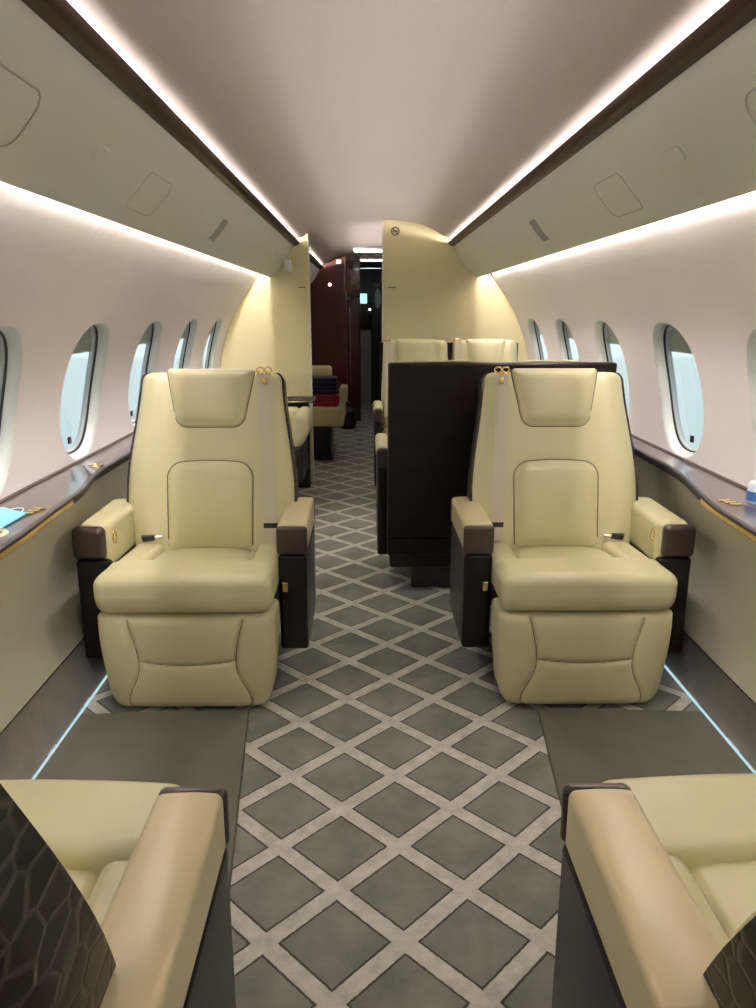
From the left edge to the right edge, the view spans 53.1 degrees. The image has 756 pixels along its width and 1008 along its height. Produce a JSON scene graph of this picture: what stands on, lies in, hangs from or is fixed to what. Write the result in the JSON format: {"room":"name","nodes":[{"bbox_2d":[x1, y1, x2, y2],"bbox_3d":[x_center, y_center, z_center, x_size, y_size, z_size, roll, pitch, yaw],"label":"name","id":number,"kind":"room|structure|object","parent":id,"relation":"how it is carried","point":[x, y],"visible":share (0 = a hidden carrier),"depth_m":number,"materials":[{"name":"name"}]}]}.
{"room":"aircraft cabin","nodes":[
{"label":"aircraft cabin","id":0,"kind":"room"},
{"bbox_2d":[0,460,128,732],"bbox_3d":[-1.128,0.199,2.613,0.215,0.514,12.200,0,14,-1],"label":"wall","id":1,"kind":"structure","parent":0,"point":[41,623],"depth_m":2.34,"materials":[{"name":"leather"}]},
{"bbox_2d":[0,638,106,779],"bbox_3d":[-1.103,0.528,2.697,0.265,0.150,12.200,0,14,-1],"label":"baseboard","id":2,"kind":"structure","parent":1,"relation":"attached to","point":[28,738],"depth_m":2.27,"materials":[{"name":"carpet"}]},
{"bbox_2d":[0,181,259,499],"bbox_3d":[-0.946,-0.600,2.413,0.335,1.104,12.200,0,14,-1],"label":"wall","id":3,"kind":"structure","parent":0,"point":[65,270],"depth_m":2.50,"materials":[{"name":"plastic"}]},
{"bbox_2d":[0,326,22,493],"bbox_3d":[-1.078,-0.230,2.072,0.169,0.499,0.408,0,14,-1],"label":"window","id":4,"kind":"structure","parent":3,"relation":"in","point":[11,348],"depth_m":2.23,"materials":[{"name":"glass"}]},
{"bbox_2d":[0,432,132,559],"bbox_3d":[-0.981,0.292,1.097,0.212,0.043,9.170,0,14,-1],"label":"ledge","id":5,"kind":"object","parent":3,"relation":"attached to","point":[58,491],"visible":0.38,"depth_m":2.33,"materials":[{"name":"brown wood"}]},
{"bbox_2d":[0,528,8,536],"bbox_3d":[-0.976,0.074,1.893,0.096,0.004,0.096,0,14,-1],"label":"cup holder","id":6,"kind":"object","parent":5,"relation":"on","point":[3,532],"visible":1,"depth_m":1.90,"materials":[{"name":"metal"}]},
{"bbox_2d":[0,507,26,527],"bbox_3d":[-1.007,0.030,1.994,0.090,0.037,0.283,0,14,-1],"label":"face mask","id":7,"kind":"object","parent":5,"relation":"on","point":[7,516],"visible":1,"depth_m":2.00,"materials":[{"name":"blue fabric"}]},
{"bbox_2d":[25,507,45,514],"bbox_3d":[-0.958,0.019,2.106,0.036,0.005,0.070,3,15,13],"label":"switch panel","id":8,"kind":"object","parent":5,"relation":"on","point":[36,509],"visible":0.91,"depth_m":2.10,"materials":[{"name":"gold metal"}]},
{"bbox_2d":[89,463,102,466],"bbox_3d":[-1.018,-0.140,2.735,0.048,0.005,0.048,0,14,-1],"label":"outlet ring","id":9,"kind":"object","parent":5,"relation":"on","point":[95,464],"visible":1,"depth_m":2.72,"materials":[{"name":"gold metal"}]},
{"bbox_2d":[60,323,108,459],"bbox_3d":[-1.089,-0.414,2.799,0.169,0.499,0.408,0,14,-1],"label":"window","id":10,"kind":"structure","parent":3,"relation":"in","point":[81,391],"depth_m":2.91,"materials":[{"name":"glass"}]},
{"bbox_2d":[60,352,88,449],"bbox_3d":[-1.120,-0.427,2.795,0.104,0.457,0.342,0,14,-1],"label":"window pane","id":11,"kind":"object","parent":10,"relation":"attached to","point":[74,409],"depth_m":2.89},
{"bbox_2d":[72,328,91,353],"bbox_3d":[-1.085,-0.598,2.752,0.040,0.100,0.309,0,14,-1],"label":"blind","id":12,"kind":"object","parent":10,"relation":"attached to","point":[84,345],"depth_m":2.82,"materials":[{"name":"plastic"}]},
{"bbox_2d":[128,320,161,425],"bbox_3d":[-1.100,-0.605,3.550,0.169,0.499,0.408,0,14,-1],"label":"window","id":13,"kind":"structure","parent":3,"relation":"in","point":[145,358],"depth_m":3.65,"materials":[{"name":"glass"}]},
{"bbox_2d":[128,344,145,418],"bbox_3d":[-1.131,-0.618,3.546,0.104,0.457,0.342,0,14,-1],"label":"window pane","id":14,"kind":"object","parent":13,"relation":"attached to","point":[138,369],"depth_m":3.64,"materials":[{"name":"white glass"}]},
{"bbox_2d":[138,326,148,344],"bbox_3d":[-1.095,-0.788,3.504,0.040,0.100,0.309,0,14,-1],"label":"blind","id":15,"kind":"object","parent":13,"relation":"attached to","point":[144,340],"depth_m":3.60,"materials":[{"name":"plastic"}]},
{"bbox_2d":[173,319,196,368],"bbox_3d":[-1.111,-0.795,4.301,0.169,0.499,0.408,0,14,-1],"label":"window","id":16,"kind":"structure","parent":3,"relation":"in","point":[182,359],"depth_m":4.43,"materials":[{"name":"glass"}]},
{"bbox_2d":[173,338,183,368],"bbox_3d":[-1.142,-0.808,4.298,0.104,0.457,0.342,0,14,-1],"label":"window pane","id":17,"kind":"object","parent":16,"relation":"attached to","point":[179,357],"depth_m":4.43,"materials":[{"name":"white glass"}]},
{"bbox_2d":[202,318,221,368],"bbox_3d":[-1.122,-0.986,5.052,0.169,0.499,0.408,0,14,-1],"label":"window","id":18,"kind":"structure","parent":3,"relation":"in","point":[211,345],"depth_m":5.20,"materials":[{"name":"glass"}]},
{"bbox_2d":[202,335,209,368],"bbox_3d":[-1.153,-0.999,5.049,0.104,0.457,0.342,0,14,-1],"label":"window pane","id":19,"kind":"object","parent":18,"relation":"attached to","point":[206,358],"depth_m":5.21,"materials":[{"name":"white glass"}]},
{"bbox_2d":[310,255,345,392],"bbox_3d":[-0.786,-1.801,8.420,0.870,1.852,0.030,0,14,-1],"label":"wall","id":20,"kind":"structure","parent":0,"point":[327,302],"depth_m":8.35,"materials":[{"name":"red wood"}]},
{"bbox_2d":[344,255,346,405],"bbox_3d":[-0.356,-1.802,8.405,0.016,1.840,0.020,0,14,-1],"label":"trim","id":21,"kind":"structure","parent":20,"relation":"attached to","point":[344,255],"depth_m":8.36,"materials":[{"name":"brown wood"}]},
{"bbox_2d":[346,259,347,405],"bbox_3d":[-0.832,-2.158,9.810,0.900,1.860,2.820,0,14,-1],"label":"wall","id":22,"kind":"structure","parent":0,"point":[346,259],"depth_m":8.87,"materials":[{"name":"red wood"}]},
{"bbox_2d":[360,269,381,301],"bbox_3d":[-0.112,-2.517,11.225,2.400,1.860,0.060,0,14,-1],"label":"wall","id":23,"kind":"structure","parent":0,"point":[367,276],"depth_m":11.00,"materials":[{"name":"black"}]},
{"bbox_2d":[221,219,527,481],"bbox_3d":[-0.022,-1.078,5.522,2.265,1.875,0.035,0,14,-1],"label":"wall","id":24,"kind":"structure","parent":0,"point":[436,297],"depth_m":5.42,"materials":[{"name":"plastic"}]},
{"bbox_2d":[296,286,306,288],"bbox_3d":[-0.544,-1.539,5.375,0.075,0.018,0.010,0,14,-1],"label":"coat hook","id":25,"kind":"object","parent":24,"relation":"attached to","point":[297,287],"visible":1,"depth_m":5.37,"materials":[{"name":"metal"}]},
{"bbox_2d":[307,240,313,481],"bbox_3d":[-0.489,-1.011,5.532,0.010,1.735,0.045,0,14,-1],"label":"trim","id":26,"kind":"structure","parent":24,"relation":"attached to","point":[307,240],"depth_m":5.49,"materials":[{"name":"plastic"}]},
{"bbox_2d":[382,222,382,341],"bbox_3d":[0.033,-1.071,5.525,0.010,1.855,0.045,0,14,-1],"label":"trim","id":27,"kind":"structure","parent":24,"relation":"attached to","point":[382,222],"depth_m":5.37,"materials":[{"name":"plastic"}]},
{"bbox_2d":[386,286,396,288],"bbox_3d":[0.096,-1.541,5.384,0.075,0.018,0.010,0,14,-1],"label":"coat hook","id":28,"kind":"object","parent":24,"relation":"attached to","point":[387,287],"visible":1,"depth_m":5.38,"materials":[{"name":"metal"}]},
{"bbox_2d":[391,226,399,235],"bbox_3d":[0.121,-1.907,5.291,0.062,0.062,0.009,0,14,-1],"label":"no smoking sign","id":29,"kind":"object","parent":24,"relation":"attached to","point":[395,231],"visible":1,"depth_m":5.29,"materials":[{"name":"beige plastic"}]},
{"bbox_2d":[30,403,755,1007],"bbox_3d":[-0.006,0.252,4.191,3.000,0.050,15.200,0,14,-1],"label":"floor","id":30,"kind":"structure","parent":0,"point":[399,843],"depth_m":1.98,"materials":[{"name":"carpet"}]},
{"bbox_2d":[32,675,106,778],"bbox_3d":[-0.966,0.436,3.346,0.006,0.008,4.500,0,14,-1],"label":"floor light","id":31,"kind":"object","parent":30,"relation":"on","point":[105,677],"visible":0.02,"depth_m":2.33,"materials":[{"name":"white plastic"}]},
{"bbox_2d":[35,708,248,888],"bbox_3d":[-0.605,0.838,1.759,0.665,0.010,1.414,0,14,-1],"label":"floor mat","id":32,"kind":"object","parent":30,"relation":"on","point":[185,748],"visible":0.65,"depth_m":2.21,"materials":[{"name":"carpet"}]},
{"bbox_2d":[0,779,235,1007],"bbox_3d":[-0.602,0.519,0.911,0.767,1.046,0.803,0,14,-1],"label":"seat","id":33,"kind":"object","parent":32,"relation":"on","point":[114,894],"visible":1,"depth_m":0.90,"materials":[{"name":"beige leather"}]},
{"bbox_2d":[71,366,315,706],"bbox_3d":[-0.617,0.073,2.643,0.767,1.059,0.791,0,14,-1],"label":"seat","id":34,"kind":"object","parent":30,"relation":"on","point":[184,580],"visible":1,"depth_m":2.55,"materials":[{"name":"beige leather"}]},
{"bbox_2d":[168,461,251,547],"bbox_3d":[-0.604,0.003,2.739,0.305,0.314,0.107,0,14,-1],"label":"cushion","id":35,"kind":"object","parent":34,"relation":"on","point":[210,502],"depth_m":2.71,"materials":[{"name":"beige leather"}]},
{"bbox_2d":[288,406,312,481],"bbox_3d":[-0.760,-0.316,5.047,0.636,0.630,0.520,0,14,-1],"label":"armchair","id":36,"kind":"object","parent":30,"relation":"on","point":[301,420],"visible":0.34,"depth_m":4.82,"materials":[{"name":"beige leather"}]},
{"bbox_2d":[287,396,315,487],"bbox_3d":[-0.726,-0.435,5.469,0.560,0.655,0.244,0,14,-1],"label":"side table","id":37,"kind":"object","parent":30,"relation":"on","point":[293,401],"visible":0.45,"depth_m":5.46,"materials":[{"name":"brown wood"}]},
{"bbox_2d":[312,365,347,459],"bbox_3d":[-0.585,-0.832,6.807,0.621,0.764,0.840,0,14,-1],"label":"lounge chair","id":38,"kind":"object","parent":30,"relation":"on","point":[325,418],"visible":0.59,"depth_m":6.57,"materials":[{"name":"beige leather"}]},
{"bbox_2d":[313,392,339,406],"bbox_3d":[-0.505,-0.909,6.569,0.345,0.096,0.282,0,14,-1],"label":"folded blanket","id":39,"kind":"object","parent":38,"relation":"on","point":[333,399],"visible":0.46,"depth_m":6.44,"materials":[{"name":"red fabric"}]},
{"bbox_2d":[312,375,337,394],"bbox_3d":[-0.514,-1.032,6.561,0.331,0.147,0.266,0,14,-1],"label":"folded blanket","id":40,"kind":"object","parent":39,"relation":"on","point":[321,385],"visible":0.55,"depth_m":6.45,"materials":[{"name":"blue fabric"}]},
{"bbox_2d":[313,401,345,426],"bbox_3d":[-0.595,-0.819,6.748,0.600,0.165,0.720,0,14,-1],"label":"seat cushion","id":41,"kind":"object","parent":38,"relation":"on","point":[323,416],"depth_m":6.41,"materials":[{"name":"beige leather"}]},
{"bbox_2d":[340,401,355,428],"bbox_3d":[-0.338,-0.996,8.389,0.190,0.300,0.260,0,14,-1],"label":"bag","id":42,"kind":"object","parent":30,"relation":"on","point":[350,418],"visible":0.61,"depth_m":8.28,"materials":[{"name":"leather"}]},
{"bbox_2d":[346,261,360,420],"bbox_3d":[-0.283,-1.898,8.895,0.155,1.805,0.376,0,14,-1],"label":"tall cabinet","id":43,"kind":"object","parent":30,"relation":"on","point":[352,267],"visible":0.93,"depth_m":8.71,"materials":[{"name":"red wood"}]},
{"bbox_2d":[360,289,370,402],"bbox_3d":[-0.184,-2.236,10.728,0.180,1.560,0.300,0,14,-1],"label":"door","id":44,"kind":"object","parent":30,"relation":"on","point":[365,307],"visible":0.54,"depth_m":10.59,"materials":[{"name":"black plastic"}]},
{"bbox_2d":[360,289,370,293],"bbox_3d":[-0.173,-2.948,10.486,0.160,0.060,0.160,0,14,-1],"label":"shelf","id":45,"kind":"object","parent":44,"relation":"attached to","point":[362,291],"depth_m":10.41,"materials":[{"name":"black"}]},
{"bbox_2d":[360,302,370,329],"bbox_3d":[-0.185,-2.653,10.664,0.180,0.380,0.220,0,14,-1],"label":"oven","id":46,"kind":"object","parent":44,"relation":"in","point":[365,307],"depth_m":10.55,"materials":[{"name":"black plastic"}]},
{"bbox_2d":[371,282,381,403],"bbox_3d":[0.004,-2.212,10.471,0.200,1.640,0.056,0,14,-1],"label":"door","id":47,"kind":"structure","parent":30,"relation":"on","point":[376,287],"depth_m":10.43,"materials":[{"name":"black plastic"}]},
{"bbox_2d":[373,338,517,485],"bbox_3d":[0.494,-0.549,5.058,1.054,1.077,0.700,0,14,-1],"label":"seat","id":48,"kind":"object","parent":30,"relation":"on","point":[399,350],"visible":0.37,"depth_m":5.10,"materials":[{"name":"beige leather"}]},
{"bbox_2d":[375,360,616,586],"bbox_3d":[0.515,-0.165,3.608,1.054,1.047,0.700,0,14,-1],"label":"partition","id":49,"kind":"object","parent":30,"relation":"on","point":[423,458],"visible":0.5,"depth_m":3.27,"materials":[{"name":"brown wood"}]},
{"bbox_2d":[449,366,695,703],"bbox_3d":[0.661,0.068,2.661,0.767,1.059,0.791,0,14,-1],"label":"seat","id":50,"kind":"object","parent":30,"relation":"on","point":[584,578],"visible":1,"depth_m":2.57,"materials":[{"name":"beige leather"}]},
{"bbox_2d":[514,460,597,545],"bbox_3d":[0.645,-0.002,2.756,0.305,0.314,0.107,0,14,-1],"label":"cushion","id":51,"kind":"object","parent":50,"relation":"on","point":[556,501],"depth_m":2.73,"materials":[{"name":"beige leather"}]},
{"bbox_2d":[538,708,752,807],"bbox_3d":[0.721,0.834,1.772,0.653,0.010,1.404,0,14,-1],"label":"floor mat","id":52,"kind":"object","parent":30,"relation":"on","point":[583,745],"visible":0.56,"depth_m":2.23,"materials":[{"name":"carpet"}]},
{"bbox_2d":[551,773,755,1007],"bbox_3d":[0.661,0.532,0.905,0.767,1.024,0.856,0,14,-1],"label":"seat","id":53,"kind":"object","parent":52,"relation":"on","point":[657,906],"visible":1,"depth_m":1.01,"materials":[{"name":"beige leather"}]},
{"bbox_2d":[664,665,755,772],"bbox_3d":[1.032,0.429,3.374,0.006,0.008,4.500,0,14,-1],"label":"floor light","id":54,"kind":"object","parent":30,"relation":"on","point":[665,666],"visible":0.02,"depth_m":2.38,"materials":[{"name":"white plastic"}]},
{"bbox_2d":[66,0,728,267],"bbox_3d":[-0.006,-1.542,3.736,1.760,0.164,15.200,0,14,-1],"label":"ceiling","id":55,"kind":"structure","parent":0,"point":[427,113],"depth_m":2.02,"materials":[{"name":"plastic"}]},
{"bbox_2d":[0,0,299,276],"bbox_3d":[-0.600,-0.592,0.876,0.232,0.234,9.187,0,14,-1],"label":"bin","id":56,"kind":"object","parent":55,"relation":"attached to","point":[69,135],"depth_m":1.64,"materials":[{"name":"plastic"}]},
{"bbox_2d":[90,144,112,165],"bbox_3d":[-0.605,-0.764,1.655,0.028,0.033,0.100,0,14,-1],"label":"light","id":57,"kind":"object","parent":56,"relation":"attached to","point":[100,154],"depth_m":1.65,"materials":[{"name":"plastic"}]},
{"bbox_2d":[208,219,227,240],"bbox_3d":[-0.642,-1.099,3.034,0.069,0.078,0.100,0,14,-1],"label":"air vent","id":58,"kind":"object","parent":56,"relation":"attached to","point":[223,223],"depth_m":3.02,"materials":[{"name":"grey plastic"}]},
{"bbox_2d":[284,259,292,271],"bbox_3d":[-0.616,-1.634,5.196,0.056,0.080,0.108,0,14,-1],"label":"sign","id":59,"kind":"object","parent":56,"relation":"attached to","point":[288,267],"visible":1,"depth_m":5.15,"materials":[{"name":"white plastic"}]},
{"bbox_2d":[310,253,322,283],"bbox_3d":[-0.679,-2.092,6.798,0.218,0.238,2.935,0,14,-1],"label":"panel","id":60,"kind":"object","parent":55,"relation":"attached to","point":[315,265],"visible":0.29,"depth_m":7.56,"materials":[{"name":"plastic"}]},
{"bbox_2d":[353,247,381,251],"bbox_3d":[-0.092,-2.536,7.558,0.310,0.033,0.200,0,14,-1],"label":"recessed light","id":61,"kind":"object","parent":55,"relation":"in","point":[356,249],"visible":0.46,"depth_m":7.46,"materials":[{"name":"white plastic"}]},
{"bbox_2d":[355,250,381,251],"bbox_3d":[-0.092,-2.526,7.561,0.280,0.012,0.150,0,14,-1],"label":"diffuser","id":62,"kind":"object","parent":61,"relation":"attached to","point":[355,250],"depth_m":7.51,"materials":[{"name":"white plastic"}]},
{"bbox_2d":[360,257,381,260],"bbox_3d":[-0.072,-2.881,8.915,0.290,0.033,0.200,0,14,-1],"label":"recessed light","id":63,"kind":"object","parent":55,"relation":"in","point":[361,258],"visible":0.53,"depth_m":8.82,"materials":[{"name":"white plastic"}]},
{"bbox_2d":[361,259,381,260],"bbox_3d":[-0.072,-2.871,8.918,0.260,0.012,0.150,0,14,-1],"label":"diffuser","id":64,"kind":"object","parent":63,"relation":"attached to","point":[361,259],"depth_m":8.85,"materials":[{"name":"white plastic"}]},
{"bbox_2d":[448,0,755,277],"bbox_3d":[0.672,-0.597,0.894,0.232,0.234,9.187,0,14,-1],"label":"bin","id":65,"kind":"object","parent":55,"relation":"attached to","point":[690,145],"depth_m":1.78,"materials":[{"name":"plastic"}]},
{"bbox_2d":[529,219,548,240],"bbox_3d":[0.651,-1.104,3.052,0.069,0.078,0.100,0,14,-1],"label":"speaker grille","id":66,"kind":"object","parent":65,"relation":"attached to","point":[533,223],"depth_m":3.04,"materials":[{"name":"grey plastic"}]},
{"bbox_2d":[662,146,685,166],"bbox_3d":[0.655,-0.768,1.672,0.028,0.033,0.100,0,14,-1],"label":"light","id":67,"kind":"object","parent":65,"relation":"attached to","point":[672,156],"depth_m":1.67,"materials":[{"name":"plastic"}]},
{"bbox_2d":[490,191,755,486],"bbox_3d":[0.992,-0.606,2.440,0.329,1.104,12.200,0,14,-1],"label":"wall","id":68,"kind":"structure","parent":0,"point":[693,272],"depth_m":2.58,"materials":[{"name":"plastic"}]},
{"bbox_2d":[528,318,547,359],"bbox_3d":[1.091,-0.993,5.083,0.168,0.499,0.408,0,14,-1],"label":"window","id":69,"kind":"structure","parent":68,"relation":"in","point":[540,353],"depth_m":5.22,"materials":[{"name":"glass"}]},
{"bbox_2d":[540,334,547,359],"bbox_3d":[1.123,-1.006,5.080,0.102,0.457,0.342,0,14,-1],"label":"shade","id":70,"kind":"object","parent":69,"relation":"attached to","point":[543,353],"depth_m":5.21,"materials":[{"name":"white plastic"}]},
{"bbox_2d":[555,319,579,360],"bbox_3d":[1.102,-0.803,4.332,0.168,0.499,0.408,0,14,-1],"label":"window","id":71,"kind":"structure","parent":68,"relation":"in","point":[568,349],"depth_m":4.45,"materials":[{"name":"plastic"}]},
{"bbox_2d":[566,325,573,338],"bbox_3d":[1.098,-0.986,4.285,0.039,0.101,0.309,0,14,-1],"label":"blind","id":72,"kind":"object","parent":71,"relation":"attached to","point":[568,334],"depth_m":4.39,"materials":[{"name":"plastic"}]},
{"bbox_2d":[569,338,579,360],"bbox_3d":[1.134,-0.816,4.329,0.102,0.457,0.342,0,14,-1],"label":"shade","id":73,"kind":"object","parent":71,"relation":"attached to","point":[573,353],"depth_m":4.42,"materials":[{"name":"white plastic"}]},
{"bbox_2d":[594,320,628,411],"bbox_3d":[1.113,-0.612,3.580,0.168,0.499,0.408,0,14,-1],"label":"window","id":74,"kind":"structure","parent":68,"relation":"in","point":[609,349],"depth_m":3.65,"materials":[{"name":"plastic"}]},
{"bbox_2d":[607,325,619,344],"bbox_3d":[1.109,-0.795,3.534,0.039,0.101,0.309,0,14,-1],"label":"blind","id":75,"kind":"object","parent":74,"relation":"attached to","point":[612,339],"depth_m":3.62,"materials":[{"name":"plastic"}]},
{"bbox_2d":[610,344,628,411],"bbox_3d":[1.145,-0.625,3.578,0.102,0.457,0.342,0,14,-1],"label":"window pane","id":76,"kind":"object","parent":74,"relation":"attached to","point":[616,354],"depth_m":3.62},
{"bbox_2d":[653,322,703,458],"bbox_3d":[1.124,-0.422,2.829,0.168,0.499,0.408,0,14,-1],"label":"window","id":77,"kind":"structure","parent":68,"relation":"in","point":[681,398],"depth_m":2.93,"materials":[{"name":"glass"},{"name":"plastic"}]},
{"bbox_2d":[670,327,691,353],"bbox_3d":[1.120,-0.605,2.783,0.039,0.101,0.309,0,14,-1],"label":"blind","id":78,"kind":"object","parent":77,"relation":"attached to","point":[678,345],"depth_m":2.84,"materials":[{"name":"plastic"}]},
{"bbox_2d":[672,352,703,448],"bbox_3d":[1.155,-0.435,2.826,0.102,0.457,0.342,0,14,-1],"label":"window pane","id":79,"kind":"object","parent":77,"relation":"attached to","point":[687,398],"depth_m":2.91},
{"bbox_2d":[631,434,755,542],"bbox_3d":[1.066,0.285,1.125,0.213,0.043,9.170,0,14,-1],"label":"ledge","id":80,"kind":"object","parent":68,"relation":"attached to","point":[706,485],"visible":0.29,"depth_m":2.42,"materials":[{"name":"brown wood"}]},
{"bbox_2d":[718,499,742,505],"bbox_3d":[1.024,-0.005,2.201,0.036,0.005,0.070,-4,15,-14],"label":"switch panel","id":81,"kind":"object","parent":80,"relation":"on","point":[726,501],"visible":1,"depth_m":2.19,"materials":[{"name":"gold metal"}]},
{"bbox_2d":[746,473,755,503],"bbox_3d":[1.102,-0.046,2.197,0.056,0.087,0.056,0,14,-1],"label":"sanitizer bottle","id":82,"kind":"object","parent":80,"relation":"on","point":[751,489],"visible":1,"depth_m":2.19,"materials":[{"name":"plastic"}]},
{"bbox_2d":[746,328,755,451],"bbox_3d":[1.135,-0.237,2.102,0.168,0.499,0.408,0,14,-1],"label":"window","id":83,"kind":"structure","parent":68,"relation":"in","point":[751,344],"depth_m":2.25,"materials":[{"name":"plastic"}]},
{"bbox_2d":[635,455,755,702],"bbox_3d":[1.172,0.191,2.645,0.185,0.514,12.200,0,14,-1],"label":"wall","id":84,"kind":"structure","parent":0,"point":[720,614],"depth_m":2.48,"materials":[{"name":"leather"}]},
{"bbox_2d":[665,631,755,769],"bbox_3d":[1.160,0.520,2.728,0.210,0.150,12.200,0,14,-1],"label":"baseboard","id":85,"kind":"structure","parent":84,"relation":"attached to","point":[725,702],"depth_m":2.39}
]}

